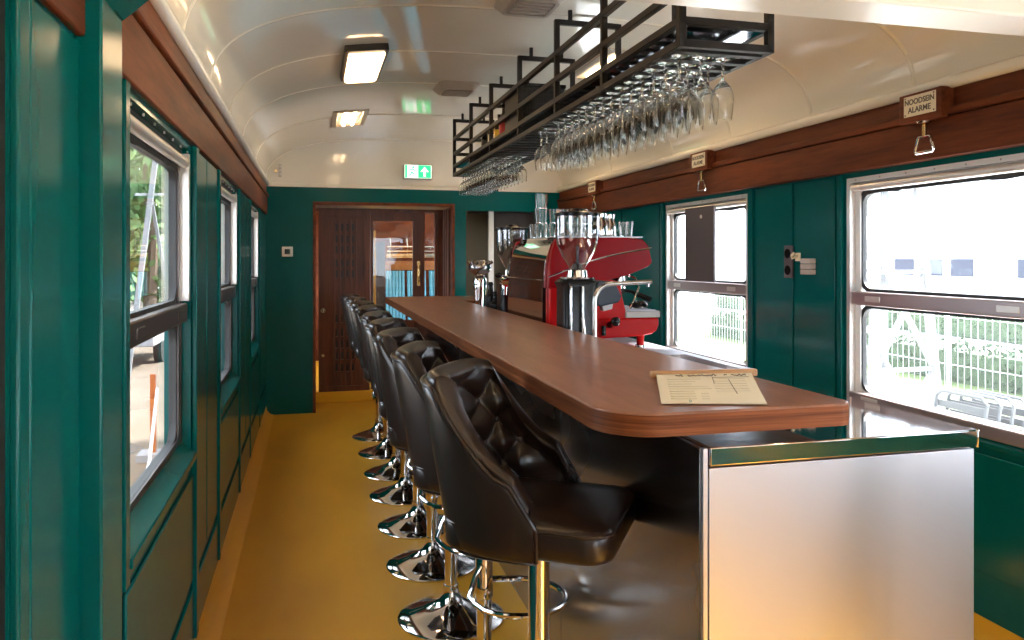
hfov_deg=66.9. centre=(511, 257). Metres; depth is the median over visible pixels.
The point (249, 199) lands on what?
trim
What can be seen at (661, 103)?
wine glass
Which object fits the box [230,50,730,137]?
trim
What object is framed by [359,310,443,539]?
bar stool
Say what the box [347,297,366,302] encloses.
backrest cushion
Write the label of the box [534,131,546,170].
wine glass
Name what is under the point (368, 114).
trim
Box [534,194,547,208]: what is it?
tumbler
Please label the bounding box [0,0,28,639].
trim
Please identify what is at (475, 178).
cocktail glass
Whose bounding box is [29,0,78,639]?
wall panel
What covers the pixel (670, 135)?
wine glass
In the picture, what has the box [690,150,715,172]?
alarm box
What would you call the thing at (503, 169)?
cocktail glass
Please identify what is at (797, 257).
wall hook
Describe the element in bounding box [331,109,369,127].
ceiling lamp
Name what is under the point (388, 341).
backrest cushion
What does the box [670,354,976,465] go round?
countertop
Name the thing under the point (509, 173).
wine glass
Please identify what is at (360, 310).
backrest cushion
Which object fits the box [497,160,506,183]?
cocktail glass
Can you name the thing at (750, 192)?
trim
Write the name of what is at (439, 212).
wall partition
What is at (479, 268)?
tap
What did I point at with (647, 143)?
wine glass
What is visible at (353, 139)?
trim
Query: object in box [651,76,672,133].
wine glass
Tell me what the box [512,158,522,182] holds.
cocktail glass
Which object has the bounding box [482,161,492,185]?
cocktail glass
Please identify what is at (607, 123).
wine glass
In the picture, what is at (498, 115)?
bottle
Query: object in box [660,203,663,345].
trim
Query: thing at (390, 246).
luggage rack
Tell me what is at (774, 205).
wall panel
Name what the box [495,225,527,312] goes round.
coffee grinder
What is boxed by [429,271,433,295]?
seat
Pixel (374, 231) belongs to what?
pole
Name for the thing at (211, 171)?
trim
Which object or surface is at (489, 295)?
canister
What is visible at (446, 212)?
wall
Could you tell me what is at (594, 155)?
wine glass
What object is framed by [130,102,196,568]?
window
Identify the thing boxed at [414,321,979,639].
bar counter
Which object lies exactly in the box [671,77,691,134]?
wine glass
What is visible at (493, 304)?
canister
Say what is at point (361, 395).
sill
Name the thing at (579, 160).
wine glass
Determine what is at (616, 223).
tumbler
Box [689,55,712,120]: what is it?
wine glass
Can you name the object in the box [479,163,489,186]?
cocktail glass
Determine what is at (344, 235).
door
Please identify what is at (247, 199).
trim
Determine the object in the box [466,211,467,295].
wall
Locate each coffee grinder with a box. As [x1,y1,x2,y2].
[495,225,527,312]
[554,208,620,335]
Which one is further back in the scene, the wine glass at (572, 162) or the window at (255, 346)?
the window at (255, 346)
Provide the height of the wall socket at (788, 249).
0.160 m
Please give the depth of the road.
28.57 m
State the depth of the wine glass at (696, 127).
2.48 m
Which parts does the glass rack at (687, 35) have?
post, post, post, glass rail, glass rail, glass rail, glass rail, glass rail, glass rail, glass rail, glass rail, post, glass rail, glass rail, glass rail, glass rail, glass rail, guard rail, glass rail, glass rail, glass rail, post, glass rail, guard rail, glass rail, shelf rail, rail, post, glass rail, glass rail, glass rail, glass rail, glass rail, post, glass rail, glass rail, post, glass rail, glass rail, rail, glass rail, post, glass rail, post, glass rail, glass rail, glass rail, shelf rail, post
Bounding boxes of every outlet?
[784,249,790,257]
[784,265,790,274]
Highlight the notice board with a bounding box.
[685,205,715,282]
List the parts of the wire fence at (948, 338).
post, post, post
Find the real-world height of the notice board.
0.454 m
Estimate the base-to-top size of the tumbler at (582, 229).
0.085 m
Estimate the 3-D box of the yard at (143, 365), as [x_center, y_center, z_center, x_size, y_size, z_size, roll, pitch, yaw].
[-21.151,2.300,20.361,29.215,0.100,70.000,0,0,-14]
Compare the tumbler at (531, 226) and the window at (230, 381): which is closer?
the window at (230, 381)
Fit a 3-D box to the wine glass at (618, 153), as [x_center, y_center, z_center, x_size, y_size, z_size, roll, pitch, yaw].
[0.430,-0.504,3.086,0.070,0.186,0.070,0,0,41]
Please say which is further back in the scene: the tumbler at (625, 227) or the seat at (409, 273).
the seat at (409, 273)
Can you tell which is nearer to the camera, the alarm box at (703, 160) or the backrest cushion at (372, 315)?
the backrest cushion at (372, 315)
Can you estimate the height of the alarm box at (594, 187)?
0.112 m
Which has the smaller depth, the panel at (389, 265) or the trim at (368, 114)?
the trim at (368, 114)
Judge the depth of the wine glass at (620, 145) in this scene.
2.88 m
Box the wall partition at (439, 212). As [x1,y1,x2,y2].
[316,208,442,295]
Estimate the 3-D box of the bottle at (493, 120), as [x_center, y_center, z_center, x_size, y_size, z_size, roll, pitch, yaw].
[-0.118,-0.752,4.700,0.058,0.170,0.057,0,0,-14]
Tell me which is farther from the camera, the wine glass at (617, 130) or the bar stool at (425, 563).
the bar stool at (425, 563)
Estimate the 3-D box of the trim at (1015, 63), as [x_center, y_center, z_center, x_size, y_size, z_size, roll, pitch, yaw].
[1.640,-0.641,2.672,0.068,0.048,9.554,0,0,-14]
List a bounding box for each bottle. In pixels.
[481,133,487,145]
[488,120,494,141]
[495,114,500,136]
[499,104,504,133]
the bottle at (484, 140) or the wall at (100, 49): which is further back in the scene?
the bottle at (484, 140)
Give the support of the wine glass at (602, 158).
hanging from the glass rack at (687, 35)
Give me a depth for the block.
6.67 m
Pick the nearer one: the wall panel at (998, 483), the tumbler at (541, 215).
the wall panel at (998, 483)
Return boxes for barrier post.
[136,374,161,462]
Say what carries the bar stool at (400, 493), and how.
on the floor
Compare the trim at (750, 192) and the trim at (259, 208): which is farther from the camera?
the trim at (259, 208)
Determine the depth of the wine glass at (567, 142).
3.20 m
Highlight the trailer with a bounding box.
[130,309,163,361]
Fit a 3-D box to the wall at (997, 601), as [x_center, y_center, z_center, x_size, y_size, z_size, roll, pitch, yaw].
[1.697,0.325,2.748,0.080,2.050,9.674,0,0,-14]
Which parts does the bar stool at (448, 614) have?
seat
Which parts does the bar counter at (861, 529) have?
panel, panel, panel, panel, panel, corner trim, panel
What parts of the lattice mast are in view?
leg, leg, leg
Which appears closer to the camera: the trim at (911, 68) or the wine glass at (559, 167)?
the trim at (911, 68)
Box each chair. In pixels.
[933,389,989,418]
[945,389,1002,422]
[958,389,1015,424]
[971,389,1023,427]
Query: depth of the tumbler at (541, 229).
4.45 m
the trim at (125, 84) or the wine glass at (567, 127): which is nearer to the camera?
the trim at (125, 84)
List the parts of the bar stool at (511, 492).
seat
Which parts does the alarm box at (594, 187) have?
plate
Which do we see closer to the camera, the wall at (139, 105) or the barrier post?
the wall at (139, 105)
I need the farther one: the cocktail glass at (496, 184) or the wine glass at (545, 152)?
the cocktail glass at (496, 184)
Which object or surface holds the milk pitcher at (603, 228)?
on the espresso machine
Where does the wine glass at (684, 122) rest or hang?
hanging from the glass rack at (687, 35)
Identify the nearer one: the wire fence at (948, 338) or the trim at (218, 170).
the trim at (218, 170)
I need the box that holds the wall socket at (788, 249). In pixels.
[784,245,793,277]
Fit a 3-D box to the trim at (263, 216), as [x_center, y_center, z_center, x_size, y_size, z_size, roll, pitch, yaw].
[-1.996,0.343,6.208,0.007,1.415,0.780,0,0,-14]
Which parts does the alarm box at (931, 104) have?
plate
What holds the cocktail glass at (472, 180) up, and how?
hanging from the glass rack at (687, 35)
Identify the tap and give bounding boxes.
[467,260,492,305]
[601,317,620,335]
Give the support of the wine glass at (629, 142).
hanging from the glass rack at (687, 35)
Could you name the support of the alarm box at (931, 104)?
attached to the wall at (997, 601)
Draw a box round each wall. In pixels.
[5,0,265,639]
[75,0,121,639]
[105,0,147,20]
[266,140,561,414]
[316,212,433,360]
[443,208,449,295]
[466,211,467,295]
[468,211,534,238]
[468,213,522,295]
[562,146,1023,638]
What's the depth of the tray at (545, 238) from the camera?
4.07 m
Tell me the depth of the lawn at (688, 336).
16.24 m
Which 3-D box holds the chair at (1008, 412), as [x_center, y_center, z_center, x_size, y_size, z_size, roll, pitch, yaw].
[3.297,1.444,5.663,0.461,0.894,0.526,0,0,-14]
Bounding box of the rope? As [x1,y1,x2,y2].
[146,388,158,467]
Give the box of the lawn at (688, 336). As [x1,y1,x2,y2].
[678,324,1023,427]
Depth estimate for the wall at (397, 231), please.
10.44 m
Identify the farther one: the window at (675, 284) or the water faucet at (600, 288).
the window at (675, 284)
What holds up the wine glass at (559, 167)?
hanging from the glass rack at (687, 35)
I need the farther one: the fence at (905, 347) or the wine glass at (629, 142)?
the fence at (905, 347)
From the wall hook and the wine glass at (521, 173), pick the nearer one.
the wall hook
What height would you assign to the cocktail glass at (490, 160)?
0.149 m
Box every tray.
[522,236,642,239]
[624,305,659,317]
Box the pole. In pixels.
[374,231,375,303]
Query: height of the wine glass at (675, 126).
0.186 m
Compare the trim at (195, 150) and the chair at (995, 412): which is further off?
the chair at (995, 412)
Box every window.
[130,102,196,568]
[221,181,240,413]
[251,206,260,361]
[666,194,746,366]
[847,153,1023,457]
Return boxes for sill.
[316,389,372,402]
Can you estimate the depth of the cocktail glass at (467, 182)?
5.26 m
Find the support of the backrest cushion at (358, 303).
on the bar stool at (390, 471)
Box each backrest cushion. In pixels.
[342,293,359,298]
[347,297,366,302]
[352,300,373,306]
[355,304,386,315]
[362,310,391,321]
[368,317,406,334]
[376,327,424,355]
[395,341,448,388]
[426,358,571,516]
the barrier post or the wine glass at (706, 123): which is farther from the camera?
the barrier post
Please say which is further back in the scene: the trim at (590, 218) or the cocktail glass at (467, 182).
the trim at (590, 218)
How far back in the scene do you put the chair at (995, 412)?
5.66 m
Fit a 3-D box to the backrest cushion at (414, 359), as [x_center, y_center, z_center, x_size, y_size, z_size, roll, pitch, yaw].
[-0.199,0.454,2.434,0.300,0.363,0.413,0,0,8]
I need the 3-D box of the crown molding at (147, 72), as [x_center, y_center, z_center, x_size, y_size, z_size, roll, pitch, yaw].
[-0.903,-0.501,2.015,0.028,0.259,9.554,0,0,-14]
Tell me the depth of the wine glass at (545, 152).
3.54 m
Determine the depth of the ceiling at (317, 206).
7.21 m
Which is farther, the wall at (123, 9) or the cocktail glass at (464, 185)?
the cocktail glass at (464, 185)
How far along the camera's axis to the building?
41.90 m
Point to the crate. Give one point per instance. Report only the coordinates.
(528, 89)
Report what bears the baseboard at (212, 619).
attached to the wall at (139, 105)
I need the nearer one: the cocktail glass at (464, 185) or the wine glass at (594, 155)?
the wine glass at (594, 155)
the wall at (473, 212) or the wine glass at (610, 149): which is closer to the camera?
the wine glass at (610, 149)
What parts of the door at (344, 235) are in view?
door panel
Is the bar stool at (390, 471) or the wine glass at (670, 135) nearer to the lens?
the wine glass at (670, 135)
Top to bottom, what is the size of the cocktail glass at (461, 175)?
0.149 m
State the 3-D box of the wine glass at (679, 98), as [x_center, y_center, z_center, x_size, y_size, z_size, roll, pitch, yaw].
[0.492,-0.504,2.280,0.070,0.186,0.070,0,0,41]
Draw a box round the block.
[279,164,281,176]
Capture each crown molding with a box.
[38,0,268,214]
[557,69,1023,218]
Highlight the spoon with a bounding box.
[582,317,585,333]
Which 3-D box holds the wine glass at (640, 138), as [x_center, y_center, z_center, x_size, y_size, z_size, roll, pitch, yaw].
[0.450,-0.504,2.726,0.070,0.186,0.070,0,0,21]
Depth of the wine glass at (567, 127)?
3.49 m
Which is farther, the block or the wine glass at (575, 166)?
the block
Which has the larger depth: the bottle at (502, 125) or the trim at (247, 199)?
the trim at (247, 199)
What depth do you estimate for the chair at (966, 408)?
5.72 m
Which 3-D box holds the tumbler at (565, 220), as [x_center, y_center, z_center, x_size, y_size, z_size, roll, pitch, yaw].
[0.334,-0.241,4.527,0.080,0.085,0.080,0,0,-14]
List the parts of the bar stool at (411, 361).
seat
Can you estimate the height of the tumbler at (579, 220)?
0.085 m
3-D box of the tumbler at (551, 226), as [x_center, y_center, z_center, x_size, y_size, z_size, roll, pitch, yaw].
[0.252,-0.156,4.506,0.080,0.085,0.080,0,0,-14]
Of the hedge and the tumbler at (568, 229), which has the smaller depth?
the tumbler at (568, 229)
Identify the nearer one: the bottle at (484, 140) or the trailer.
the bottle at (484, 140)
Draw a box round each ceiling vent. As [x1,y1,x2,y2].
[433,80,480,96]
[494,0,563,17]
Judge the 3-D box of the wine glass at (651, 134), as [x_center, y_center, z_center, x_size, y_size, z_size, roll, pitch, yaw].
[0.472,-0.504,2.640,0.070,0.186,0.070,0,0,-8]
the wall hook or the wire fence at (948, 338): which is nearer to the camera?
the wall hook
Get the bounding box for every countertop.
[385,296,848,436]
[603,337,748,368]
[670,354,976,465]
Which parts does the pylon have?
cross arm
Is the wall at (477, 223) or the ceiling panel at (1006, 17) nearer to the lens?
the ceiling panel at (1006, 17)
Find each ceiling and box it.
[167,0,1023,184]
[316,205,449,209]
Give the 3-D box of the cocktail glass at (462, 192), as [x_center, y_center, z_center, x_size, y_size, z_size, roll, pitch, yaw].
[-0.326,-0.523,5.450,0.067,0.149,0.067,0,0,22]
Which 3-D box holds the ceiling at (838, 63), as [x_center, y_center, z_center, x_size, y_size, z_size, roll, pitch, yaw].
[0.376,-0.873,2.356,2.775,0.475,9.774,0,0,-14]
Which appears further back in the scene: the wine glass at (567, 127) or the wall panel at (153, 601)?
the wine glass at (567, 127)
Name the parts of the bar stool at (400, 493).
seat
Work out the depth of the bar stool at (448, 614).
2.81 m
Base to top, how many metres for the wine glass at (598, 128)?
0.186 m
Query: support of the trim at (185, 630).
attached to the wall at (139, 105)
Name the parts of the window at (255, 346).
pane, pane, frame, rail, sill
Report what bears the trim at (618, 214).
attached to the wall at (997, 601)
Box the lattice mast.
[867,188,943,408]
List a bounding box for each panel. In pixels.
[385,261,433,269]
[622,0,1023,35]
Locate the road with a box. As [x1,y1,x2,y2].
[678,291,1022,355]
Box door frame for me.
[313,201,454,412]
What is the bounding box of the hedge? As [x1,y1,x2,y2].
[713,294,1023,343]
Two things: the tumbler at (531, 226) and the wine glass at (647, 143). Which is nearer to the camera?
the wine glass at (647, 143)
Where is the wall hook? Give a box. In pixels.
[791,252,800,260]
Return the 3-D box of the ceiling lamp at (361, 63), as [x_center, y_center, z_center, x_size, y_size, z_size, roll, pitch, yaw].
[-0.777,-1.017,4.034,0.216,0.106,0.640,0,0,-14]
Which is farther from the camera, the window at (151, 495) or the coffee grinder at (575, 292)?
the coffee grinder at (575, 292)
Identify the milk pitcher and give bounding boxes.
[592,213,607,235]
[606,214,615,236]
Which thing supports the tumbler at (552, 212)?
on the tumbler at (551, 226)
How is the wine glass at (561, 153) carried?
hanging from the glass rack at (687, 35)
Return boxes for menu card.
[650,368,766,404]
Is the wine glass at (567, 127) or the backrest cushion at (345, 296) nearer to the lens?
the wine glass at (567, 127)
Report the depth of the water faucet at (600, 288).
3.40 m
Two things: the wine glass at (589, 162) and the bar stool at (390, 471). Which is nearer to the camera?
the wine glass at (589, 162)
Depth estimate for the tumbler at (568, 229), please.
4.50 m
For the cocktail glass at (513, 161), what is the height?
0.149 m
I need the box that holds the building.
[721,176,1023,296]
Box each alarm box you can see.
[588,180,602,195]
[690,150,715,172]
[899,86,953,125]
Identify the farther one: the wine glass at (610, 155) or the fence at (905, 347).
the fence at (905, 347)
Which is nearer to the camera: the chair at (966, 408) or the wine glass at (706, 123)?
the wine glass at (706, 123)
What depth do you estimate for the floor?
3.58 m
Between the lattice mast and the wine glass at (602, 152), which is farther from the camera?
the lattice mast
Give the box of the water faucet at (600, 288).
[592,280,651,336]
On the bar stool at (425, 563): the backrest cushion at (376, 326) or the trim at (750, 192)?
the backrest cushion at (376, 326)
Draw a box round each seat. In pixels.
[385,271,404,319]
[407,271,425,319]
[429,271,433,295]
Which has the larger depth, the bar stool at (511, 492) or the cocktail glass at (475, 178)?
the cocktail glass at (475, 178)
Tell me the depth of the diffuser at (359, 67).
3.95 m
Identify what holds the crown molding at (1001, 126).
attached to the wall at (997, 601)
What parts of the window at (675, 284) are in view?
grip plate, rail, rail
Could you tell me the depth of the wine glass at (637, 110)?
2.52 m
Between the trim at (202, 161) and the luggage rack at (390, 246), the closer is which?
the trim at (202, 161)
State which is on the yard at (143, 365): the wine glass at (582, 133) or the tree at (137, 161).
the tree at (137, 161)
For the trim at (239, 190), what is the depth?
4.16 m
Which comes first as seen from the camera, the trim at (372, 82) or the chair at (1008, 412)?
the trim at (372, 82)
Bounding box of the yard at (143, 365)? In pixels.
[130,294,163,488]
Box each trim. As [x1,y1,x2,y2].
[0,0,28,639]
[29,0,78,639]
[122,79,129,592]
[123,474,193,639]
[149,0,269,185]
[173,386,266,639]
[183,0,915,84]
[192,146,198,637]
[199,153,205,559]
[206,160,216,539]
[210,4,811,114]
[217,169,220,559]
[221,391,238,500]
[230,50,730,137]
[238,189,240,492]
[241,192,245,446]
[243,82,672,154]
[246,197,249,433]
[249,199,250,457]
[251,354,259,420]
[256,114,611,171]
[259,208,260,425]
[261,211,265,392]
[266,139,563,185]
[269,183,558,192]
[373,242,384,306]
[488,212,493,291]
[556,53,1023,191]
[575,217,593,230]
[606,210,621,279]
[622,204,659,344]
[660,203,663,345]
[747,189,753,367]
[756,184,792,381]
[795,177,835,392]
[837,175,843,394]
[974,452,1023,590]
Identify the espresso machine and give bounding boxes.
[508,236,659,346]
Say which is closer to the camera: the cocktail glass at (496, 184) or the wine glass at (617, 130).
the wine glass at (617, 130)
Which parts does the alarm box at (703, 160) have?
plate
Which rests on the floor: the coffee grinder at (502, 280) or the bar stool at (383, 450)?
the bar stool at (383, 450)
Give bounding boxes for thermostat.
[282,247,292,256]
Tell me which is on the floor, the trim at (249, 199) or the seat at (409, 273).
the seat at (409, 273)
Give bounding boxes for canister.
[485,282,492,306]
[489,291,496,309]
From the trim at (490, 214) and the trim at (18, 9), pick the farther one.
the trim at (490, 214)
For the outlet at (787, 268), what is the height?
0.048 m
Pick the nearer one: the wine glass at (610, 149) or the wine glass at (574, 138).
the wine glass at (610, 149)
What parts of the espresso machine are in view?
panel, leg, steam knob, leg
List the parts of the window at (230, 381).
pane, pane, frame, rail, sill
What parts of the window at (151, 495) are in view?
frame, rail, grip plate, sill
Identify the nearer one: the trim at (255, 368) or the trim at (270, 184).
the trim at (255, 368)
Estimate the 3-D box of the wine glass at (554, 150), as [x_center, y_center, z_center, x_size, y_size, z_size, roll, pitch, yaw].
[0.204,-0.504,3.393,0.070,0.186,0.070,0,0,-9]
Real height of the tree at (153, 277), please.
8.563 m
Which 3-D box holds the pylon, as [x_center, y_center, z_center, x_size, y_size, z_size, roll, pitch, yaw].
[-6.524,-1.200,14.347,0.333,6.917,1.365,0,0,25]
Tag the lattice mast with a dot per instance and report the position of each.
(879, 368)
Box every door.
[319,210,369,391]
[370,212,436,398]
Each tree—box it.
[130,147,163,306]
[130,151,162,307]
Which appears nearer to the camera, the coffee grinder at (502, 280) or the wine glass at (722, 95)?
the wine glass at (722, 95)
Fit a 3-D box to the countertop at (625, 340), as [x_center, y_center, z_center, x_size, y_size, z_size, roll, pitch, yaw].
[0.275,0.911,4.827,0.715,0.877,3.290,0,0,-14]
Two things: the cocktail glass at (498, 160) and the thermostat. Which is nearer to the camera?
the cocktail glass at (498, 160)
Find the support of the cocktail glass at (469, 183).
hanging from the glass rack at (687, 35)
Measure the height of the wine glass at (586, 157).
0.186 m
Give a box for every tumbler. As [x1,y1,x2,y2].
[529,224,535,238]
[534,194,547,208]
[535,208,547,222]
[535,223,547,237]
[549,209,561,223]
[549,224,561,236]
[562,209,574,223]
[562,224,575,235]
[576,224,589,235]
[577,209,589,223]
[615,222,619,236]
[619,221,632,236]
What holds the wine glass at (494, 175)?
hanging from the glass rack at (687, 35)
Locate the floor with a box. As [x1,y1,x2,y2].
[220,361,527,639]
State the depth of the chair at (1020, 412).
5.61 m
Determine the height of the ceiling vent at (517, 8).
0.050 m
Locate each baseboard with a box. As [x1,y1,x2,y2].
[194,407,273,639]
[974,612,1023,639]
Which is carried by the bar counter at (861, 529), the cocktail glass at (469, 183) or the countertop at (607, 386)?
the countertop at (607, 386)
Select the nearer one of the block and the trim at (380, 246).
the block
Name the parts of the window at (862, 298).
grip plate, rail, rail, grip plate, sill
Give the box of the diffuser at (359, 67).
[344,52,384,82]
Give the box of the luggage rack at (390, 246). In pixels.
[386,237,433,257]
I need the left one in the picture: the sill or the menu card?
the sill
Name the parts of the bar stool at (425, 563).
seat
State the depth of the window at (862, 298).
3.06 m
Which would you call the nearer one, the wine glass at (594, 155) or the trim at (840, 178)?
the wine glass at (594, 155)
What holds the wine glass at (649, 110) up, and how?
hanging from the glass rack at (687, 35)
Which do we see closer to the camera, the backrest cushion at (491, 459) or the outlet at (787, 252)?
the backrest cushion at (491, 459)
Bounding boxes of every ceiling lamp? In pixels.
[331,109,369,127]
[340,43,388,82]
[568,48,626,79]
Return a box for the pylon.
[130,160,163,378]
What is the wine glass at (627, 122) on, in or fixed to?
hanging from the glass rack at (687, 35)
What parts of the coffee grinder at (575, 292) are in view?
lid, spout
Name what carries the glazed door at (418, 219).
in the wall partition at (439, 212)
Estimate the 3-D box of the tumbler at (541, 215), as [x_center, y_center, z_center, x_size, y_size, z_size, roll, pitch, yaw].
[0.170,-0.241,4.485,0.080,0.085,0.080,0,0,-14]
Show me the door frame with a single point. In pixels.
(452, 206)
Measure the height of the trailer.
1.045 m
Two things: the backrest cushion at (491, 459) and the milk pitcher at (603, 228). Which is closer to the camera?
the backrest cushion at (491, 459)
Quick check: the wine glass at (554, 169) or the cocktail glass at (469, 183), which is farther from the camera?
the cocktail glass at (469, 183)
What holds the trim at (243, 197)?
attached to the wall at (139, 105)
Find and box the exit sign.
[403,164,431,179]
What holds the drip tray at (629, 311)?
on the espresso machine
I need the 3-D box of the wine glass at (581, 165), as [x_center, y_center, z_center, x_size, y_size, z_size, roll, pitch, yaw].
[0.320,-0.504,3.515,0.070,0.186,0.070,0,0,-28]
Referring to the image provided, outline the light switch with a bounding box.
[800,258,815,274]
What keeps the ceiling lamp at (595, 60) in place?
attached to the ceiling at (838, 63)
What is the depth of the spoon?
3.38 m
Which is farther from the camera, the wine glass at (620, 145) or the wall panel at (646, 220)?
the wall panel at (646, 220)
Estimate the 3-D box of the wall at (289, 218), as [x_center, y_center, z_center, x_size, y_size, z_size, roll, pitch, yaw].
[-0.833,0.144,7.039,2.679,2.412,0.100,0,0,-14]
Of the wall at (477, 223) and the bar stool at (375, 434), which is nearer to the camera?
the bar stool at (375, 434)
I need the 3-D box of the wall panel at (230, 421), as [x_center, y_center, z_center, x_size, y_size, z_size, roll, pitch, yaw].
[-1.352,0.880,3.715,0.008,0.340,0.890,0,0,-14]
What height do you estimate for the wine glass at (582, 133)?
0.186 m
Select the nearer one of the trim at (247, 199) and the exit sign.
the trim at (247, 199)
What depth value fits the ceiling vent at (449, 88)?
4.69 m
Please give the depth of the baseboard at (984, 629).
2.69 m
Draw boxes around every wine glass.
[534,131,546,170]
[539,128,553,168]
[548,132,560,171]
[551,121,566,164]
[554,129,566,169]
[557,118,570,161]
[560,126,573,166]
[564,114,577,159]
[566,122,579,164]
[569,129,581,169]
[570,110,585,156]
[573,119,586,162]
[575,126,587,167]
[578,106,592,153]
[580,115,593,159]
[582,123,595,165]
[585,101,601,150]
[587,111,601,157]
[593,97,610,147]
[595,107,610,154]
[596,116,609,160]
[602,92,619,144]
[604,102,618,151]
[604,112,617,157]
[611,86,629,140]
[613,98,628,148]
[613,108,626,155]
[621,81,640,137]
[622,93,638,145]
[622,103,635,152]
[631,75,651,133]
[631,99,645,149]
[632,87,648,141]
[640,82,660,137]
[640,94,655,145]
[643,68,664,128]
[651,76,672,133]
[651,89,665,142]
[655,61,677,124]
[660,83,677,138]
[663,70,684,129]
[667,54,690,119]
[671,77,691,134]
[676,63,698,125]
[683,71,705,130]
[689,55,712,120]
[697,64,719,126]
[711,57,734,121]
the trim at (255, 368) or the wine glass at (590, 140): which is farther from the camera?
the trim at (255, 368)
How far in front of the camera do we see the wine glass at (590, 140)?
2.95 m
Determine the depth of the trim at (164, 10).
2.56 m
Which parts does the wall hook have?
hook arm, plate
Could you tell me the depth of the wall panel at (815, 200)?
3.62 m
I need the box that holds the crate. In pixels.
[505,83,565,129]
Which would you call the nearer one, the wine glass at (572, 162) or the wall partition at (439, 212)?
the wine glass at (572, 162)
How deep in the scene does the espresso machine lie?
4.06 m
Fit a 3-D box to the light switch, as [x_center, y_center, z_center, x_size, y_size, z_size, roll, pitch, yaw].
[1.398,0.040,3.660,0.030,0.076,0.080,0,0,-14]
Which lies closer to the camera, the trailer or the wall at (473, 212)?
the wall at (473, 212)
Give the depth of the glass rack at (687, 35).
2.83 m
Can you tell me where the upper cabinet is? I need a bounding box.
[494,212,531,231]
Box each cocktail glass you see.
[459,175,465,195]
[461,173,468,194]
[463,172,471,193]
[466,171,474,192]
[468,169,477,190]
[471,168,480,189]
[474,166,483,188]
[476,164,485,187]
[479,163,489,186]
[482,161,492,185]
[485,159,495,183]
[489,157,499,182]
[494,161,503,185]
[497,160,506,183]
[500,158,510,182]
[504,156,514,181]
[509,160,518,184]
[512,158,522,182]
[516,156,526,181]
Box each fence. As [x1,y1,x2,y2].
[699,293,1023,404]
[708,310,1022,395]
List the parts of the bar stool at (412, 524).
seat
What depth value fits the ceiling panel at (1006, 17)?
1.84 m
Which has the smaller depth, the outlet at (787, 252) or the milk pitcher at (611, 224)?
the outlet at (787, 252)
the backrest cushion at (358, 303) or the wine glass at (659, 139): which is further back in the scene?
the backrest cushion at (358, 303)
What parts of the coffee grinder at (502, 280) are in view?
knob, lid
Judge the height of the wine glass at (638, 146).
0.186 m
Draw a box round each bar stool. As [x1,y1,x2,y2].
[340,293,383,442]
[345,297,409,459]
[349,300,412,481]
[352,304,438,505]
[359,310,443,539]
[365,317,474,582]
[372,327,502,639]
[390,341,568,639]
[420,358,635,639]
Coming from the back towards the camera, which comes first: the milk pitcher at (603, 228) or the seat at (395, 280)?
the seat at (395, 280)
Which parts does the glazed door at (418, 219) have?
handle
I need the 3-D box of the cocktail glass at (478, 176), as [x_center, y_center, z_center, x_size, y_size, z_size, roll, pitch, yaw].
[-0.194,-0.523,4.936,0.067,0.149,0.067,0,0,0]
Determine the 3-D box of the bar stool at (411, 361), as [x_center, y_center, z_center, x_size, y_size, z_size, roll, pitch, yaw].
[-0.094,0.811,2.420,0.544,1.078,0.446,0,0,8]
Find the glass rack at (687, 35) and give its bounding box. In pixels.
[453,0,773,176]

